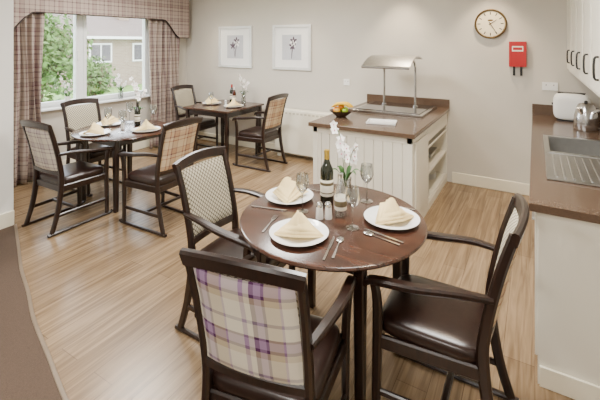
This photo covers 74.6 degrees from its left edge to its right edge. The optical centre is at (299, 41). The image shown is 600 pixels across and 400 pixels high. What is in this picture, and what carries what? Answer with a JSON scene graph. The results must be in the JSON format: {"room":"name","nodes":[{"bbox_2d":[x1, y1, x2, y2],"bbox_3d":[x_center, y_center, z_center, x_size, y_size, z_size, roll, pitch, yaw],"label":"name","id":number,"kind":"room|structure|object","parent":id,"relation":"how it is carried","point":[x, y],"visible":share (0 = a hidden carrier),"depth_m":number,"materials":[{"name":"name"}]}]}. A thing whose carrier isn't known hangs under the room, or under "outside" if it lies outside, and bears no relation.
{"room":"care facility","nodes":[
{"label":"care facility","id":0,"kind":"room"},
{"bbox_2d":[0,0,12,213],"bbox_3d":[-4.383,0.390,2.139,1.380,2.620,4.385,0,0,31],"label":"wall","id":1,"kind":"structure","parent":0,"point":[6,6],"depth_m":3.62,"materials":[{"name":"paint"}]},
{"bbox_2d":[0,210,13,229],"bbox_3d":[-3.781,1.630,1.780,0.022,0.140,4.385,0,0,31],"label":"baseboard","id":2,"kind":"structure","parent":1,"relation":"attached to","point":[7,218],"depth_m":3.60,"materials":[{"name":"white paint"}]},
{"bbox_2d":[14,224,68,399],"bbox_3d":[-0.963,1.694,1.888,4.882,0.008,0.261,0,0,44],"label":"trim","id":3,"kind":"structure","parent":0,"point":[55,374],"depth_m":2.32,"materials":[{"name":"metal"}]},
{"bbox_2d":[41,38,185,159],"bbox_3d":[-2.953,0.390,5.739,0.150,2.620,3.265,0,0,31],"label":"wall","id":4,"kind":"structure","parent":0,"point":[54,118],"depth_m":5.98,"materials":[{"name":"beige paint"}]},
{"bbox_2d":[41,15,148,108],"bbox_3d":[-2.970,0.160,5.682,0.100,1.440,1.880,0,0,31],"label":"window","id":5,"kind":"structure","parent":4,"relation":"in","point":[79,21],"depth_m":5.53,"materials":[{"name":"white plastic"}]},
{"bbox_2d":[41,94,149,111],"bbox_3d":[-2.894,0.867,5.637,0.125,0.024,1.870,0,0,31],"label":"windowsill","id":6,"kind":"object","parent":4,"relation":"attached to","point":[147,95],"visible":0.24,"depth_m":5.66,"materials":[{"name":"white plastic"}]},
{"bbox_2d":[59,76,74,101],"bbox_3d":[-3.103,0.644,5.264,0.171,0.420,0.179,0,0,6],"label":"vase","id":7,"kind":"object","parent":6,"relation":"on","point":[66,93],"visible":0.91,"depth_m":5.24,"materials":[{"name":"white ceramic"}]},
{"bbox_2d":[115,73,126,98],"bbox_3d":[-2.704,0.664,5.937,0.179,0.380,0.171,0,0,14],"label":"vase","id":8,"kind":"object","parent":6,"relation":"on","point":[117,80],"visible":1,"depth_m":5.94,"materials":[{"name":"clear glass"}]},
{"bbox_2d":[13,0,188,37],"bbox_3d":[-2.793,-0.402,5.600,0.268,0.677,2.990,0,0,31],"label":"curtain pelmet","id":9,"kind":"object","parent":4,"relation":"attached to","point":[175,13],"visible":0.96,"depth_m":5.67,"materials":[{"name":"beige fabric"}]},
{"bbox_2d":[13,13,44,185],"bbox_3d":[-3.331,0.590,4.629,0.117,2.180,0.620,0,0,31],"label":"curtain","id":10,"kind":"object","parent":9,"relation":"hanging from","point":[28,37],"depth_m":4.70,"materials":[{"name":"beige fabric"}]},
{"bbox_2d":[148,19,179,148],"bbox_3d":[-2.225,0.590,6.484,0.117,2.180,0.660,0,0,31],"label":"curtain","id":11,"kind":"object","parent":9,"relation":"hanging from","point":[164,46],"depth_m":6.45,"materials":[{"name":"brown fabric"}]},
{"bbox_2d":[62,139,149,164],"bbox_3d":[-2.884,1.635,5.689,0.020,0.130,3.240,0,0,31],"label":"baseboard","id":12,"kind":"structure","parent":4,"relation":"attached to","point":[145,143],"depth_m":6.23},
{"bbox_2d":[13,139,574,399],"bbox_3d":[-1.426,1.760,2.276,6.320,0.120,7.950,0,0,31],"label":"floor","id":13,"kind":"structure","parent":0,"point":[107,294],"depth_m":2.73,"materials":[{"name":"brown wood"}]},
{"bbox_2d":[0,225,61,399],"bbox_3d":[-1.723,1.697,0.561,4.755,0.006,4.380,0,0,31],"label":"carpet","id":14,"kind":"object","parent":13,"relation":"on","point":[25,371],"visible":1,"depth_m":2.21,"materials":[{"name":"brown carpet"}]},
{"bbox_2d":[20,120,113,237],"bbox_3d":[-2.225,1.197,3.763,0.551,1.006,0.657,0,0,29],"label":"dining chair","id":15,"kind":"object","parent":13,"relation":"on","point":[42,142],"visible":1,"depth_m":3.62,"materials":[{"name":"brown wood"}]},
{"bbox_2d":[60,98,125,196],"bbox_3d":[-2.441,1.197,4.668,0.657,1.006,0.551,0,0,31],"label":"dining chair","id":16,"kind":"object","parent":13,"relation":"on","point":[76,117],"visible":0.46,"depth_m":4.70,"materials":[{"name":"brown wood"}]},
{"bbox_2d":[71,120,166,212],"bbox_3d":[-1.936,1.325,4.321,1.000,0.750,1.000,0,0,31],"label":"round dining table","id":17,"kind":"object","parent":13,"relation":"on","point":[114,139],"visible":0.62,"depth_m":4.05,"materials":[{"name":"brown wood"}]},
{"bbox_2d":[79,129,110,135],"bbox_3d":[-2.104,0.939,4.048,0.292,0.021,0.292,0,0,31],"label":"dinner plate","id":18,"kind":"object","parent":17,"relation":"on","point":[106,131],"visible":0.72,"depth_m":4.01,"materials":[{"name":"white ceramic"}]},
{"bbox_2d":[83,122,103,134],"bbox_3d":[-2.117,0.880,4.027,0.204,0.117,0.196,0,0,-29],"label":"folded napkin","id":19,"kind":"object","parent":18,"relation":"on","point":[95,128],"visible":1,"depth_m":4.00,"materials":[{"name":"beige fabric"}]},
{"bbox_2d":[96,120,120,125],"bbox_3d":[-2.181,0.939,4.525,0.292,0.021,0.292,0,0,31],"label":"dinner plate","id":20,"kind":"object","parent":17,"relation":"on","point":[99,123],"visible":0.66,"depth_m":4.50,"materials":[{"name":"white ceramic"}]},
{"bbox_2d":[100,114,120,125],"bbox_3d":[-2.205,0.880,4.530,0.204,0.117,0.196,0,0,41],"label":"folded napkin","id":21,"kind":"object","parent":20,"relation":"on","point":[106,121],"visible":0.92,"depth_m":4.49,"materials":[{"name":"beige fabric"}]},
{"bbox_2d":[134,102,139,125],"bbox_3d":[-1.848,0.815,4.478,0.065,0.268,0.065,0,0,31],"label":"wine bottle","id":22,"kind":"object","parent":17,"relation":"on","point":[137,109],"visible":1,"depth_m":4.46,"materials":[{"name":"green glass"}]},
{"bbox_2d":[129,76,146,121],"bbox_3d":[-1.894,0.678,4.606,0.203,0.543,0.188,0,0,-21],"label":"vase","id":23,"kind":"object","parent":17,"relation":"on","point":[135,85],"visible":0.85,"depth_m":4.62,"materials":[{"name":"clear glass"}]},
{"bbox_2d":[132,126,160,132],"bbox_3d":[-1.643,0.939,4.216,0.292,0.021,0.292,0,0,31],"label":"dinner plate","id":24,"kind":"object","parent":17,"relation":"on","point":[133,129],"visible":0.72,"depth_m":4.19,"materials":[{"name":"white ceramic"}]},
{"bbox_2d":[135,119,158,130],"bbox_3d":[-1.640,0.880,4.192,0.196,0.117,0.204,0,0,21],"label":"folded napkin","id":25,"kind":"object","parent":24,"relation":"on","point":[146,125],"visible":1,"depth_m":4.17,"materials":[{"name":"beige fabric"}]},
{"bbox_2d":[117,116,202,236],"bbox_3d":[-1.308,1.197,3.748,0.657,1.006,0.551,0,0,31],"label":"dining chair","id":26,"kind":"object","parent":13,"relation":"on","point":[157,178],"visible":0.84,"depth_m":3.58,"materials":[{"name":"brown wood"}]},
{"bbox_2d":[170,85,217,150],"bbox_3d":[-1.662,1.197,6.230,0.657,1.006,0.551,0,0,31],"label":"dining chair","id":27,"kind":"object","parent":13,"relation":"on","point":[184,97],"visible":0.5,"depth_m":6.28,"materials":[{"name":"brown wood"}]},
{"bbox_2d":[183,99,263,159],"bbox_3d":[-1.139,1.325,5.941,0.860,0.750,0.860,0,0,31],"label":"dining table","id":28,"kind":"object","parent":13,"relation":"on","point":[218,110],"visible":0.8,"depth_m":5.71,"materials":[{"name":"brown wood"}]},
{"bbox_2d":[230,84,232,101],"bbox_3d":[-1.074,0.807,6.205,0.068,0.284,0.068,0,0,31],"label":"wine bottle","id":29,"kind":"object","parent":28,"relation":"on","point":[231,89],"visible":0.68,"depth_m":6.17,"materials":[{"name":"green glass"}]},
{"bbox_2d":[232,87,235,100],"bbox_3d":[-1.019,0.823,6.103,0.061,0.252,0.061,0,0,31],"label":"wine bottle","id":30,"kind":"object","parent":28,"relation":"on","point":[234,91],"visible":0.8,"depth_m":6.08,"materials":[{"name":"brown glass"}]},
{"bbox_2d":[224,104,243,107],"bbox_3d":[-0.972,0.939,5.772,0.292,0.021,0.292,0,0,31],"label":"dinner plate","id":31,"kind":"object","parent":28,"relation":"on","point":[234,106],"visible":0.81,"depth_m":5.75,"materials":[{"name":"white ceramic"}]},
{"bbox_2d":[226,98,241,106],"bbox_3d":[-0.969,0.880,5.747,0.196,0.117,0.204,0,0,21],"label":"folded napkin","id":32,"kind":"object","parent":31,"relation":"on","point":[233,102],"visible":1,"depth_m":5.72,"materials":[{"name":"beige fabric"}]},
{"bbox_2d":[239,74,249,103],"bbox_3d":[-0.875,0.721,6.096,0.166,0.457,0.208,0,0,2],"label":"vase","id":33,"kind":"object","parent":28,"relation":"on","point":[240,77],"visible":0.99,"depth_m":6.12,"materials":[{"name":"clear glass"}]},
{"bbox_3d":[-1.355,0.939,6.047,0.292,0.021,0.292,0,0,31],"label":"dinner plate","id":34,"kind":"object","parent":28,"relation":"on","visible":0},
{"bbox_2d":[205,96,218,103],"bbox_3d":[-1.378,0.880,6.056,0.196,0.117,0.204,0,0,-39],"label":"folded napkin","id":35,"kind":"object","parent":34,"relation":"on","point":[208,101],"visible":0.94,"depth_m":6.02,"materials":[{"name":"beige fabric"}]},
{"bbox_2d":[172,146,294,340],"bbox_3d":[-0.383,1.197,2.380,0.657,1.006,0.551,0,0,29],"label":"dining chair","id":36,"kind":"object","parent":13,"relation":"on","point":[207,191],"visible":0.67,"depth_m":2.41,"materials":[{"name":"brown wood"}]},
{"bbox_2d":[232,93,288,171],"bbox_3d":[-0.531,1.197,5.462,0.657,1.006,0.551,0,0,31],"label":"dining chair","id":37,"kind":"object","parent":13,"relation":"on","point":[273,113],"visible":1,"depth_m":5.33,"materials":[{"name":"brown wood"}]},
{"bbox_2d":[179,247,356,399],"bbox_3d":[-0.100,1.197,1.560,0.551,1.006,0.657,0,0,20],"label":"dining chair","id":38,"kind":"object","parent":13,"relation":"on","point":[256,343],"visible":1,"depth_m":1.32,"materials":[{"name":"beige fabric"}]},
{"bbox_2d":[275,108,332,156],"bbox_3d":[0.081,1.350,5.721,1.000,0.700,0.140,0,0,31],"label":"heater","id":39,"kind":"object","parent":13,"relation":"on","point":[297,136],"visible":0.51,"depth_m":5.71,"materials":[{"name":"white metal"}]},
{"bbox_2d":[239,184,427,399],"bbox_3d":[0.173,1.325,2.155,1.000,0.750,1.000,0,0,31],"label":"round dining table","id":40,"kind":"object","parent":13,"relation":"on","point":[359,252],"visible":0.7,"depth_m":1.87,"materials":[{"name":"brown wood"}]},
{"bbox_2d":[251,205,287,210],"bbox_3d":[-0.175,0.947,2.244,0.220,0.003,0.014,0,0,16],"label":"table knife","id":41,"kind":"object","parent":40,"relation":"on","point":[252,205],"visible":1,"depth_m":2.24,"materials":[{"name":"metal"}]},
{"bbox_2d":[262,215,277,231],"bbox_3d":[-0.158,0.947,2.059,0.022,0.002,0.195,0,0,17],"label":"fork","id":42,"kind":"object","parent":40,"relation":"on","point":[273,219],"visible":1,"depth_m":2.08,"materials":[{"name":"metal"}]},
{"bbox_2d":[265,187,312,204],"bbox_3d":[-0.064,0.939,2.402,0.292,0.021,0.292,0,0,31],"label":"dinner plate","id":43,"kind":"object","parent":40,"relation":"on","point":[270,196],"visible":0.48,"depth_m":2.37,"materials":[{"name":"white ceramic"}]},
{"bbox_2d":[272,177,308,202],"bbox_3d":[-0.088,0.880,2.407,0.204,0.117,0.196,0,0,41],"label":"folded napkin","id":44,"kind":"object","parent":43,"relation":"on","point":[287,191],"visible":0.98,"depth_m":2.37,"materials":[{"name":"beige fabric"}]},
{"bbox_2d":[269,218,328,246],"bbox_3d":[-0.005,0.939,1.935,0.292,0.021,0.292,0,0,31],"label":"dinner plate","id":45,"kind":"object","parent":40,"relation":"on","point":[288,241],"visible":0.52,"depth_m":1.89,"materials":[{"name":"white ceramic"}]},
{"bbox_2d":[274,210,323,237],"bbox_3d":[-0.016,0.880,1.914,0.204,0.117,0.196,0,0,-34],"label":"folded napkin","id":46,"kind":"object","parent":45,"relation":"on","point":[299,226],"visible":1,"depth_m":1.89,"materials":[{"name":"beige fabric"}]},
{"bbox_2d":[296,173,308,213],"bbox_3d":[0.013,0.845,2.210,0.074,0.210,0.074,0,0,-39],"label":"wine glass","id":47,"kind":"object","parent":40,"relation":"on","point":[304,211],"visible":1,"depth_m":2.20,"materials":[{"name":"clear glass"}]},
{"bbox_2d":[316,201,323,219],"bbox_3d":[0.105,0.905,2.120,0.043,0.089,0.043,0,0,31],"label":"salt shaker","id":48,"kind":"object","parent":40,"relation":"on","point":[319,205],"visible":1,"depth_m":2.10,"materials":[{"name":"white ceramic"}]},
{"bbox_2d":[320,149,333,206],"bbox_3d":[0.156,0.787,2.293,0.078,0.325,0.078,0,0,31],"label":"wine bottle","id":49,"kind":"object","parent":40,"relation":"on","point":[326,172],"visible":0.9,"depth_m":2.26,"materials":[{"name":"green glass"}]},
{"bbox_2d":[324,201,331,219],"bbox_3d":[0.153,0.905,2.121,0.043,0.089,0.043,0,0,31],"label":"pepper shaker","id":50,"kind":"object","parent":40,"relation":"on","point":[328,205],"visible":1,"depth_m":2.10,"materials":[{"name":"white ceramic"}]},
{"bbox_2d":[323,236,334,259],"bbox_3d":[0.136,0.947,1.817,0.014,0.003,0.220,0,0,17],"label":"table knife","id":51,"kind":"object","parent":40,"relation":"on","point":[333,238],"visible":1,"depth_m":1.81,"materials":[{"name":"metal"}]},
{"bbox_2d":[332,236,343,257],"bbox_3d":[0.172,0.945,1.822,0.036,0.008,0.196,0,0,17],"label":"spoon","id":52,"kind":"object","parent":40,"relation":"on","point":[339,239],"visible":1,"depth_m":1.86,"materials":[{"name":"metal"}]},
{"bbox_2d":[334,173,346,216],"bbox_3d":[0.223,0.835,2.161,0.068,0.230,0.068,0,0,31],"label":"water bottle","id":53,"kind":"object","parent":40,"relation":"on","point":[340,204],"visible":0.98,"depth_m":2.14,"materials":[{"name":"clear glass"}]},
{"bbox_2d":[330,120,359,200],"bbox_3d":[0.269,0.719,2.371,0.189,0.462,0.190,0,0,8],"label":"flowers","id":54,"kind":"object","parent":40,"relation":"on","point":[343,151],"visible":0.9,"depth_m":2.40,"materials":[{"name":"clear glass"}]},
{"bbox_2d":[345,185,359,229],"bbox_3d":[0.268,0.845,2.012,0.074,0.210,0.074,0,0,-39],"label":"wine glass","id":55,"kind":"object","parent":40,"relation":"on","point":[356,185],"visible":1,"depth_m":2.00,"materials":[{"name":"clear glass"}]},
{"bbox_2d":[360,163,372,203],"bbox_3d":[0.398,0.838,2.347,0.078,0.223,0.078,0,0,-39],"label":"wine glass","id":56,"kind":"object","parent":40,"relation":"on","point":[366,201],"visible":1,"depth_m":2.35,"materials":[{"name":"clear glass"}]},
{"bbox_2d":[363,231,399,245],"bbox_3d":[0.391,0.945,1.903,0.196,0.008,0.036,0,0,41],"label":"spoon","id":57,"kind":"object","parent":40,"relation":"on","point":[364,232],"visible":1,"depth_m":1.92,"materials":[{"name":"metal"}]},
{"bbox_2d":[363,228,403,242],"bbox_3d":[0.406,0.947,1.931,0.220,0.003,0.014,0,0,41],"label":"table knife","id":58,"kind":"object","parent":40,"relation":"on","point":[375,232],"visible":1,"depth_m":1.93,"materials":[{"name":"metal"}]},
{"bbox_2d":[364,206,419,229],"bbox_3d":[0.487,0.939,2.096,0.292,0.021,0.292,0,0,31],"label":"dinner plate","id":59,"kind":"object","parent":40,"relation":"on","point":[370,214],"visible":0.58,"depth_m":2.06,"materials":[{"name":"white ceramic"}]},
{"bbox_2d":[375,197,413,224],"bbox_3d":[0.488,0.880,2.072,0.196,0.117,0.204,0,0,26],"label":"folded napkin","id":60,"kind":"object","parent":59,"relation":"on","point":[389,211],"visible":1,"depth_m":2.05,"materials":[{"name":"beige fabric"}]},
{"bbox_2d":[313,113,446,217],"bbox_3d":[0.968,1.270,4.375,1.002,0.860,1.587,0,0,31],"label":"base cabinet","id":61,"kind":"object","parent":13,"relation":"on","point":[402,167],"visible":0.44,"depth_m":3.68,"materials":[{"name":"white wood"}]},
{"bbox_2d":[308,94,449,138],"bbox_3d":[0.950,0.769,4.363,1.055,0.139,1.628,0,0,31],"label":"countertop","id":62,"kind":"structure","parent":61,"relation":"on","point":[405,127],"depth_m":4.01,"materials":[{"name":"brown laminate"}]},
{"bbox_2d":[330,102,352,117],"bbox_3d":[0.442,0.718,4.218,0.256,0.164,0.256,0,0,-4],"label":"fruit bowl","id":63,"kind":"object","parent":62,"relation":"on","point":[341,111],"visible":1,"depth_m":4.16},
{"bbox_2d":[366,118,396,125],"bbox_3d":[0.809,0.790,3.895,0.282,0.018,0.202,0,0,19],"label":"serving tray","id":64,"kind":"object","parent":62,"relation":"on","point":[370,120],"visible":1,"depth_m":3.87,"materials":[{"name":"white ceramic"}]},
{"bbox_2d":[352,101,436,117],"bbox_3d":[1.131,0.779,4.670,0.800,0.039,0.740,0,0,31],"label":"hot plate","id":65,"kind":"object","parent":62,"relation":"on","point":[391,108],"visible":0.91,"depth_m":4.53,"materials":[{"name":"metal"}]},
{"bbox_2d":[361,55,422,106],"bbox_3d":[1.071,0.462,4.551,0.540,0.612,0.585,0,0,31],"label":"gantry","id":66,"kind":"object","parent":65,"relation":"on","point":[401,62],"visible":1,"depth_m":4.44,"materials":[{"name":"metal"}]},
{"bbox_2d":[428,170,435,179],"bbox_3d":[1.487,1.560,4.643,0.220,0.073,0.220,0,0,31],"label":"plate stack","id":67,"kind":"object","parent":61,"relation":"in","point":[432,175],"visible":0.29,"depth_m":4.57,"materials":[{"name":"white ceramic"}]},
{"bbox_2d":[428,147,437,157],"bbox_3d":[1.465,1.289,4.645,0.240,0.056,0.300,0,0,31],"label":"serving dish","id":68,"kind":"object","parent":61,"relation":"in","point":[431,150],"visible":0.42,"depth_m":4.58,"materials":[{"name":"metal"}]},
{"bbox_2d":[363,193,529,399],"bbox_3d":[0.675,1.197,1.811,0.657,1.006,0.551,0,0,30],"label":"dining chair","id":69,"kind":"object","parent":13,"relation":"on","point":[448,330],"visible":0.97,"depth_m":1.70,"materials":[{"name":"brown wood"}]},
{"bbox_2d":[532,211,599,385],"bbox_3d":[2.135,1.270,2.996,0.628,0.860,2.754,0,0,31],"label":"base cabinet","id":70,"kind":"object","parent":13,"relation":"on","point":[567,250],"visible":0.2,"depth_m":1.90,"materials":[{"name":"white wood"}]},
{"bbox_2d":[529,104,599,223],"bbox_3d":[2.127,0.759,2.989,0.642,0.159,2.783,0,0,31],"label":"countertop","id":71,"kind":"structure","parent":70,"relation":"on","point":[576,201],"depth_m":2.18,"materials":[{"name":"brown laminate"}]},
{"bbox_2d":[543,135,599,186],"bbox_3d":[1.947,0.875,2.710,0.450,0.174,1.250,0,0,31],"label":"stainless steel sink","id":72,"kind":"object","parent":71,"relation":"in","point":[567,159],"visible":1,"depth_m":2.65,"materials":[{"name":"silver metal"}]},
{"bbox_2d":[540,365,599,399],"bbox_3d":[1.441,1.650,1.798,0.594,0.100,0.013,0,0,31],"label":"baseboard","id":73,"kind":"structure","parent":70,"relation":"attached to","point":[572,387],"depth_m":1.89,"materials":[{"name":"white wood"}]},
{"bbox_2d":[552,91,590,121],"bbox_3d":[2.752,0.657,4.007,0.325,0.285,0.196,0,0,39],"label":"toaster","id":74,"kind":"object","parent":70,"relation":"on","point":[564,104],"visible":0.83,"depth_m":3.95,"materials":[{"name":"white plastic"}]},
{"bbox_2d":[573,101,599,131],"bbox_3d":[2.616,0.666,3.597,0.212,0.266,0.220,0,0,17],"label":"kettle","id":75,"kind":"object","parent":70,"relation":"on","point":[582,121],"visible":0.93,"depth_m":3.53,"materials":[{"name":"metal"}]},
{"bbox_2d":[186,0,599,183],"bbox_3d":[0.571,0.390,5.626,6.320,2.620,0.150,0,0,31],"label":"wall","id":76,"kind":"structure","parent":0,"point":[489,117],"depth_m":4.96,"materials":[{"name":"beige paint"}]},
{"bbox_2d":[218,26,251,67],"bbox_3d":[-1.073,0.080,6.500,0.700,0.680,0.028,0,0,31],"label":"framed picture","id":77,"kind":"object","parent":76,"relation":"attached to","point":[234,42],"visible":1,"depth_m":6.50,"materials":[{"name":"white paper"}]},
{"bbox_2d":[198,131,312,157],"bbox_3d":[-0.576,1.635,6.211,3.450,0.130,0.020,0,0,31],"label":"baseboard","id":78,"kind":"structure","parent":76,"relation":"attached to","point":[231,139],"depth_m":6.45,"materials":[{"name":"white wood"}]},
{"bbox_2d":[272,24,311,70],"bbox_3d":[-0.128,0.080,5.937,0.680,0.680,0.028,0,0,31],"label":"framed picture","id":79,"kind":"object","parent":76,"relation":"attached to","point":[291,44],"visible":1,"depth_m":5.93,"materials":[{"name":"white paper"}]},
{"bbox_2d":[344,79,349,85],"bbox_3d":[0.649,0.560,5.484,0.090,0.086,0.012,0,0,31],"label":"wall socket","id":80,"kind":"object","parent":76,"relation":"attached to","point":[346,81],"visible":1,"depth_m":5.47,"materials":[{"name":"white plastic"}]},
{"bbox_2d":[474,9,506,38],"bbox_3d":[2.198,-0.210,4.546,0.340,0.340,0.038,0,0,31],"label":"wall clock","id":81,"kind":"object","parent":76,"relation":"attached to","point":[489,23],"visible":1,"depth_m":4.54,"materials":[{"name":"gold metal"}]},
{"bbox_2d":[452,172,529,195],"bbox_3d":[2.211,1.635,4.549,0.860,0.130,0.020,0,0,31],"label":"baseboard","id":82,"kind":"structure","parent":76,"relation":"attached to","point":[460,178],"depth_m":4.54,"materials":[{"name":"white wood"}]},
{"bbox_2d":[509,42,525,75],"bbox_3d":[2.430,0.185,4.399,0.170,0.380,0.051,0,0,31],"label":"box","id":83,"kind":"object","parent":76,"relation":"attached to","point":[517,50],"visible":1,"depth_m":4.38,"materials":[{"name":"plastic"}]},
{"bbox_2d":[542,82,557,90],"bbox_3d":[2.702,0.480,4.260,0.146,0.086,0.012,0,0,31],"label":"wall socket","id":84,"kind":"object","parent":76,"relation":"attached to","point":[552,86],"visible":1,"depth_m":4.25,"materials":[{"name":"white plastic"}]},
{"bbox_2d":[590,109,599,118],"bbox_3d":[2.349,0.653,3.024,0.200,0.291,0.126,0,0,31],"label":"tap","id":85,"kind":"object","parent":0,"point":[594,112],"depth_m":3.06,"materials":[{"name":"silver metal"}]},
{"bbox_3d":[1.224,0.390,0.696,0.150,2.620,7.650,0,0,31],"label":"wall","id":86,"kind":"structure","parent":0,"visible":0},
{"bbox_2d":[566,0,599,96],"bbox_3d":[2.156,-0.145,2.759,0.355,0.910,3.147,0,0,31],"label":"upper cabinet","id":87,"kind":"object","parent":86,"relation":"attached to","point":[583,16],"visible":1,"depth_m":2.72,"materials":[{"name":"white wood"}]},
{"label":"outside","id":88,"kind":"structure","parent":0,"visible":0},
{"bbox_2d":[43,84,141,101],"bbox_3d":[-23.053,2.200,25.385,54.400,0.200,100.000,0,0,31],"label":"lawn","id":89,"kind":"structure","parent":88,"point":[128,88],"depth_m":16.72,"materials":[{"name":"green plant"}]},
{"bbox_2d":[41,13,95,101],"bbox_3d":[-7.385,0.503,11.061,3.074,3.206,3.059,0,0,31],"label":"tree","id":90,"kind":"object","parent":89,"relation":"on","point":[55,51],"visible":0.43,"depth_m":10.86,"materials":[{"name":"green plant"}]},
{"bbox_2d":[65,56,117,96],"bbox_3d":[-7.452,1.283,14.086,1.690,1.640,1.733,0,0,31],"label":"tree","id":91,"kind":"object","parent":89,"relation":"on","point":[100,79],"visible":0.72,"depth_m":13.89,"materials":[{"name":"green plant"}]},
{"bbox_2d":[43,13,141,89],"bbox_3d":[-9.029,0.150,23.835,6.680,3.900,13.100,0,0,31],"label":"brick house","id":92,"kind":"structure","parent":89,"relation":"on","point":[119,40],"depth_m":18.96,"materials":[{"name":"brick"}]}
]}

